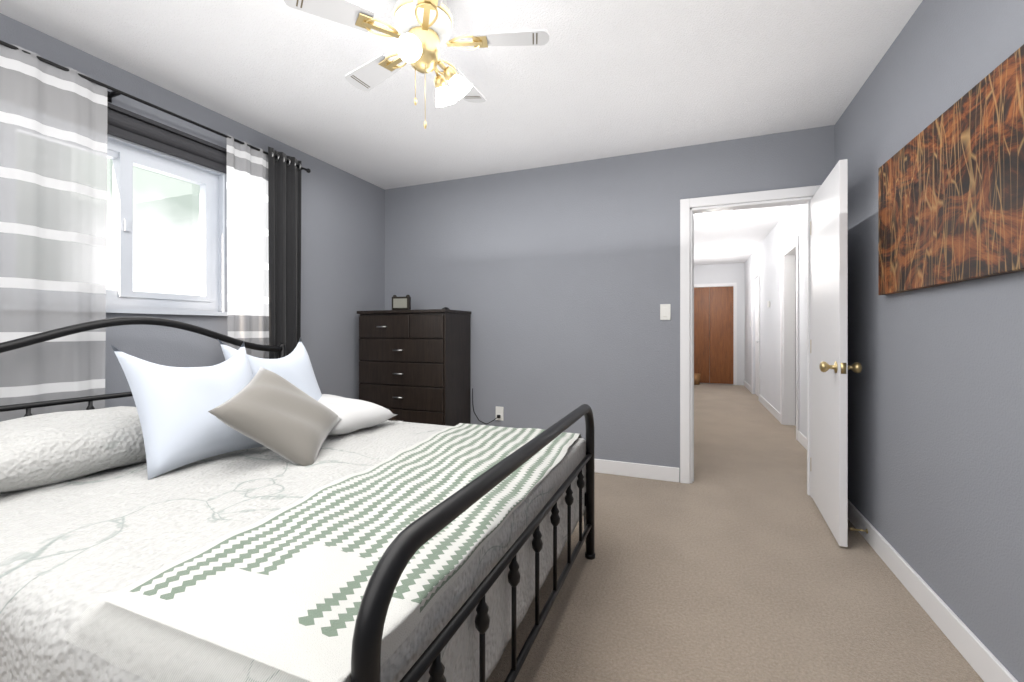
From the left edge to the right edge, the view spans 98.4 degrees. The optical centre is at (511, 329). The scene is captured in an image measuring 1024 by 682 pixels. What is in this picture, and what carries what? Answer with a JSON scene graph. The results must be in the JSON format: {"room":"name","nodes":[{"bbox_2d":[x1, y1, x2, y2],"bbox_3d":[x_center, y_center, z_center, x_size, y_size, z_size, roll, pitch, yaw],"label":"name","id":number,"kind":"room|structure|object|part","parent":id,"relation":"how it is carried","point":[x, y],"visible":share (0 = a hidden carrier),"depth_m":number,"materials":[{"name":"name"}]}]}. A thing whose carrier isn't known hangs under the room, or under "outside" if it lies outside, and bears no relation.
{"room":"bedroom","nodes":[
{"label":"bedroom","id":0,"kind":"room"},
{"bbox_2d":[106,160,201,295],"bbox_3d":[-2.033,-0.540,2.310,0.004,0.740,0.870,0,0,22],"label":"window pane","id":1,"kind":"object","parent":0,"point":[114,160],"depth_m":2.49,"materials":[{"name":"white"}]},
{"bbox_2d":[0,13,384,407],"bbox_3d":[-2.035,-0.110,2.303,0.120,2.440,4.375,0,0,22],"label":"wall","id":2,"kind":"structure","parent":0,"point":[342,247],"depth_m":3.35,"materials":[{"name":"grey paint"}]},
{"bbox_2d":[0,40,310,172],"bbox_3d":[-2.031,-1.160,2.002,0.111,0.050,2.732,0,0,22],"label":"curtain rod","id":3,"kind":"object","parent":2,"relation":"attached to","point":[115,92],"visible":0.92,"depth_m":2.20,"materials":[{"name":"black metal"}]},
{"bbox_2d":[0,43,106,421],"bbox_3d":[-2.208,-0.194,1.456,0.042,1.967,1.435,0,0,22],"label":"sheer curtain","id":4,"kind":"object","parent":3,"relation":"hanging from","point":[53,188],"visible":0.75,"depth_m":1.94,"materials":[{"name":"white fabric"}]},
{"bbox_2d":[227,135,268,358],"bbox_3d":[-1.665,-0.194,2.809,0.041,1.967,0.310,0,0,22],"label":"sheer curtain","id":5,"kind":"object","parent":3,"relation":"hanging from","point":[247,255],"visible":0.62,"depth_m":2.79,"materials":[{"name":"white fabric"}]},
{"bbox_2d":[268,146,300,358],"bbox_3d":[-1.563,-0.200,3.047,0.048,2.020,0.271,0,0,22],"label":"curtain","id":6,"kind":"object","parent":3,"relation":"hanging from","point":[284,214],"visible":0.71,"depth_m":3.03,"materials":[{"name":"black fabric"}]},
{"bbox_2d":[272,152,300,169],"bbox_3d":[-1.567,-1.165,3.052,0.048,0.047,0.231,0,0,22],"label":"grommet","id":7,"kind":"object","parent":6,"relation":"attached to","point":[299,164],"visible":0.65,"depth_m":3.07,"materials":[{"name":"silver metal"}]},
{"bbox_2d":[107,102,226,173],"bbox_3d":[-1.945,-1.034,2.275,0.072,0.141,1.050,0,0,22],"label":"blind valance","id":8,"kind":"object","parent":2,"relation":"attached to","point":[122,123],"visible":0.48,"depth_m":2.39,"materials":[{"name":"grey fabric"}]},
{"bbox_2d":[106,134,227,315],"bbox_3d":[-2.018,-0.527,2.304,0.150,0.885,1.050,0,0,22],"label":"window","id":9,"kind":"structure","parent":2,"relation":"in","point":[122,296],"depth_m":2.46,"materials":[{"name":"white plastic"}]},
{"bbox_2d":[0,0,922,265],"bbox_3d":[0.943,-1.360,4.590,3.940,0.060,10.840,0,0,22],"label":"ceiling","id":10,"kind":"structure","parent":0,"point":[594,79],"depth_m":2.30,"materials":[{"name":"white paint"}]},
{"bbox_2d":[284,0,548,128],"bbox_3d":[-0.341,-1.057,1.793,0.961,0.546,0.926,0,0,22],"label":"ceiling fan","id":11,"kind":"object","parent":10,"relation":"hanging from","point":[421,32],"visible":1,"depth_m":1.71,"materials":[{"name":"gold"}]},
{"bbox_3d":[-0.292,-0.995,1.724,0.186,0.115,0.386,0,0,22],"label":"lamp shade","id":12,"kind":"part","parent":11,"relation":"part of","materials":[{"name":"white glass"}]},
{"bbox_2d":[701,210,734,223],"bbox_3d":[2.346,-1.288,5.050,0.340,0.085,0.340,0,0,22],"label":"light","id":13,"kind":"object","parent":10,"relation":"attached to","point":[717,217],"visible":0.81,"depth_m":4.95,"materials":[{"name":"white glass"}]},
{"bbox_2d":[385,125,834,481],"bbox_3d":[0.521,-0.110,3.568,3.680,2.440,0.120,0,0,22],"label":"wall","id":14,"kind":"structure","parent":0,"point":[561,282],"depth_m":3.50,"materials":[{"name":"grey paint"}]},
{"bbox_2d":[472,388,503,423],"bbox_3d":[-0.193,0.648,3.757,0.288,0.290,0.061,0,0,22],"label":"outlet","id":15,"kind":"object","parent":14,"relation":"attached to","point":[499,410],"depth_m":3.75,"materials":[{"name":"white plastic"}]},
{"bbox_2d":[594,459,678,481],"bbox_3d":[0.018,1.058,3.698,2.587,0.105,0.014,0,0,22],"label":"baseboard","id":16,"kind":"structure","parent":14,"relation":"attached to","point":[647,471],"depth_m":3.32,"materials":[{"name":"white wood"}]},
{"bbox_2d":[660,304,670,319],"bbox_3d":[1.122,-0.129,3.228,0.068,0.110,0.061,0,0,22],"label":"light switch","id":17,"kind":"object","parent":14,"relation":"attached to","point":[665,311],"depth_m":3.25,"materials":[{"name":"white plastic"}]},
{"bbox_2d":[680,185,820,497],"bbox_3d":[1.661,0.083,3.109,0.893,2.055,0.152,0,0,22],"label":"door frame","id":18,"kind":"structure","parent":14,"relation":"attached to","point":[688,210],"depth_m":3.00,"materials":[{"name":"white wood"}]},
{"bbox_2d":[811,159,861,546],"bbox_3d":[1.821,0.118,2.585,0.179,1.960,0.754,0,0,22],"label":"door leaf","id":19,"kind":"structure","parent":14,"relation":"in","point":[830,367],"depth_m":2.40,"materials":[{"name":"white painted wood"},{"name":"brass"}]},
{"bbox_3d":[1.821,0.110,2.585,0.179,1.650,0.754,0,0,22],"label":"door knob","id":20,"kind":"part","parent":19,"relation":"part of","materials":[{"name":"gold metal"}]},
{"bbox_2d":[694,286,732,383],"bbox_3d":[4.033,0.110,9.030,0.876,1.960,0.046,0,0,22],"label":"door","id":21,"kind":"structure","parent":0,"point":[721,335],"depth_m":8.99,"materials":[{"name":"brown wood"}]},
{"bbox_3d":[4.030,0.110,9.026,0.876,1.960,0.056,0,0,22],"label":"closet door panel","id":22,"kind":"part","parent":21,"relation":"part of","materials":[{"name":"orange wood"}]},
{"bbox_2d":[486,384,983,681],"bbox_3d":[0.943,1.140,4.590,3.940,0.060,10.840,0,0,22],"label":"floor","id":23,"kind":"structure","parent":0,"point":[734,561],"depth_m":1.88,"materials":[{"name":"beige carpet"}]},
{"bbox_2d":[0,317,594,681],"bbox_3d":[-0.869,0.523,1.797,2.101,1.174,1.860,0,0,22],"label":"bed","id":24,"kind":"object","parent":23,"relation":"on","point":[239,515],"visible":1,"depth_m":1.21,"materials":[{"name":"white fabric"}]},
{"bbox_2d":[110,341,279,480],"bbox_3d":[-1.284,0.293,1.847,0.294,0.477,0.533,0,0,22],"label":"pillow","id":25,"kind":"object","parent":24,"relation":"on","point":[176,434],"depth_m":1.70,"materials":[{"name":"white fabric"}]},
{"bbox_2d":[217,336,332,447],"bbox_3d":[-1.194,0.288,2.286,0.278,0.493,0.537,0,0,22],"label":"pillow","id":26,"kind":"object","parent":24,"relation":"on","point":[296,367],"depth_m":2.28,"materials":[{"name":"white fabric"}]},
{"bbox_2d":[207,366,342,473],"bbox_3d":[-0.972,0.368,1.889,0.461,0.394,0.604,0,0,22],"label":"pillow","id":27,"kind":"object","parent":24,"relation":"on","point":[263,423],"depth_m":1.80,"materials":[{"name":"grey fabric"}]},
{"bbox_2d":[63,423,581,681],"bbox_3d":[-0.275,0.638,1.572,0.737,0.264,1.834,0,0,22],"label":"throw blanket","id":28,"kind":"object","parent":24,"relation":"on","point":[272,589],"depth_m":0.96,"materials":[{"name":"white fabric"}]},
{"bbox_2d":[357,309,470,425],"bbox_3d":[-0.839,0.475,3.789,0.856,1.270,0.476,0,0,22],"label":"dresser","id":29,"kind":"object","parent":23,"relation":"on","point":[414,366],"visible":0.71,"depth_m":3.58,"materials":[{"name":"brown wood"}]},
{"bbox_3d":[-0.997,0.453,3.611,0.250,0.966,0.027,0,0,22],"label":"handle","id":30,"kind":"part","parent":29,"relation":"part of","materials":[{"name":"silver metal"}]},
{"bbox_2d":[392,295,410,309],"bbox_3d":[-0.958,-0.232,3.829,0.170,0.143,0.060,0,0,10],"label":"desk clock","id":31,"kind":"object","parent":29,"relation":"on","point":[401,303],"visible":0.88,"depth_m":3.80,"materials":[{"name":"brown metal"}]},
{"bbox_2d":[694,373,700,384],"bbox_3d":[3.708,1.000,8.975,0.220,0.219,0.214,0,0,22],"label":"basket","id":32,"kind":"object","parent":23,"relation":"on","point":[696,378],"visible":0.67,"depth_m":8.88,"materials":[{"name":"brown wicker"}]},
{"bbox_2d":[694,204,806,436],"bbox_3d":[3.689,-0.110,5.778,3.030,2.540,6.585,0,0,22],"label":"wall","id":33,"kind":"structure","parent":0,"point":[790,225],"depth_m":6.14,"materials":[{"name":"white paint"}]},
{"bbox_2d":[744,380,751,392],"bbox_3d":[4.406,1.058,8.263,0.014,0.105,1.200,0,0,22],"label":"baseboard","id":34,"kind":"structure","parent":33,"relation":"attached to","point":[746,384],"depth_m":8.19,"materials":[{"name":"white wood"}]},
{"bbox_2d":[759,395,779,421],"bbox_3d":[3.516,1.058,6.050,0.014,0.105,1.730,0,0,22],"label":"baseboard","id":35,"kind":"structure","parent":33,"relation":"attached to","point":[765,403],"depth_m":5.90,"materials":[{"name":"white wood"}]},
{"bbox_2d":[798,431,806,449],"bbox_3d":[2.561,1.058,3.673,0.014,0.105,1.595,0,0,22],"label":"baseboard","id":36,"kind":"structure","parent":33,"relation":"attached to","point":[802,439],"depth_m":4.23,"materials":[{"name":"white wood"}]},
{"bbox_2d":[755,277,758,396],"bbox_3d":[4.056,0.119,7.261,0.047,1.962,0.744,0,0,22],"label":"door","id":37,"kind":"structure","parent":0,"point":[756,280],"depth_m":7.35,"materials":[{"name":"white wood"}]},
{"bbox_3d":[4.030,0.119,7.271,0.101,1.962,0.744,0,0,22],"label":"hall door panel","id":38,"kind":"part","parent":37,"relation":"part of","materials":[{"name":"white wood"}]},
{"bbox_2d":[835,0,1023,681],"bbox_3d":[1.357,-0.110,0.874,0.120,2.440,4.255,0,0,22],"label":"wall","id":39,"kind":"structure","parent":0,"point":[936,441],"depth_m":1.67,"materials":[{"name":"grey paint"}]},
{"bbox_2d":[848,500,1017,681],"bbox_3d":[1.315,1.058,0.957,0.020,0.105,4.135,0,0,22],"label":"baseboard","id":40,"kind":"structure","parent":39,"relation":"attached to","point":[983,661],"depth_m":1.66,"materials":[{"name":"white"}]},
{"bbox_2d":[849,527,867,533],"bbox_3d":[1.817,1.050,2.320,0.076,0.024,0.023,0,0,22],"label":"doorstop","id":41,"kind":"object","parent":40,"relation":"attached to","point":[852,529],"visible":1,"depth_m":2.32,"materials":[{"name":"gold metal"}]},
{"bbox_2d":[878,44,1023,294],"bbox_3d":[1.486,-0.470,1.405,0.032,0.610,1.535,0,0,22],"label":"picture","id":42,"kind":"object","parent":39,"relation":"attached to","point":[951,195],"visible":1,"depth_m":1.48},
{"label":"outside","id":43,"kind":"structure","parent":0,"visible":0},
{"bbox_2d":[106,158,199,295],"bbox_3d":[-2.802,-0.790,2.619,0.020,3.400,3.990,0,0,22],"label":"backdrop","id":44,"kind":"structure","parent":43,"point":[178,229],"depth_m":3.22,"materials":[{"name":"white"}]}
]}

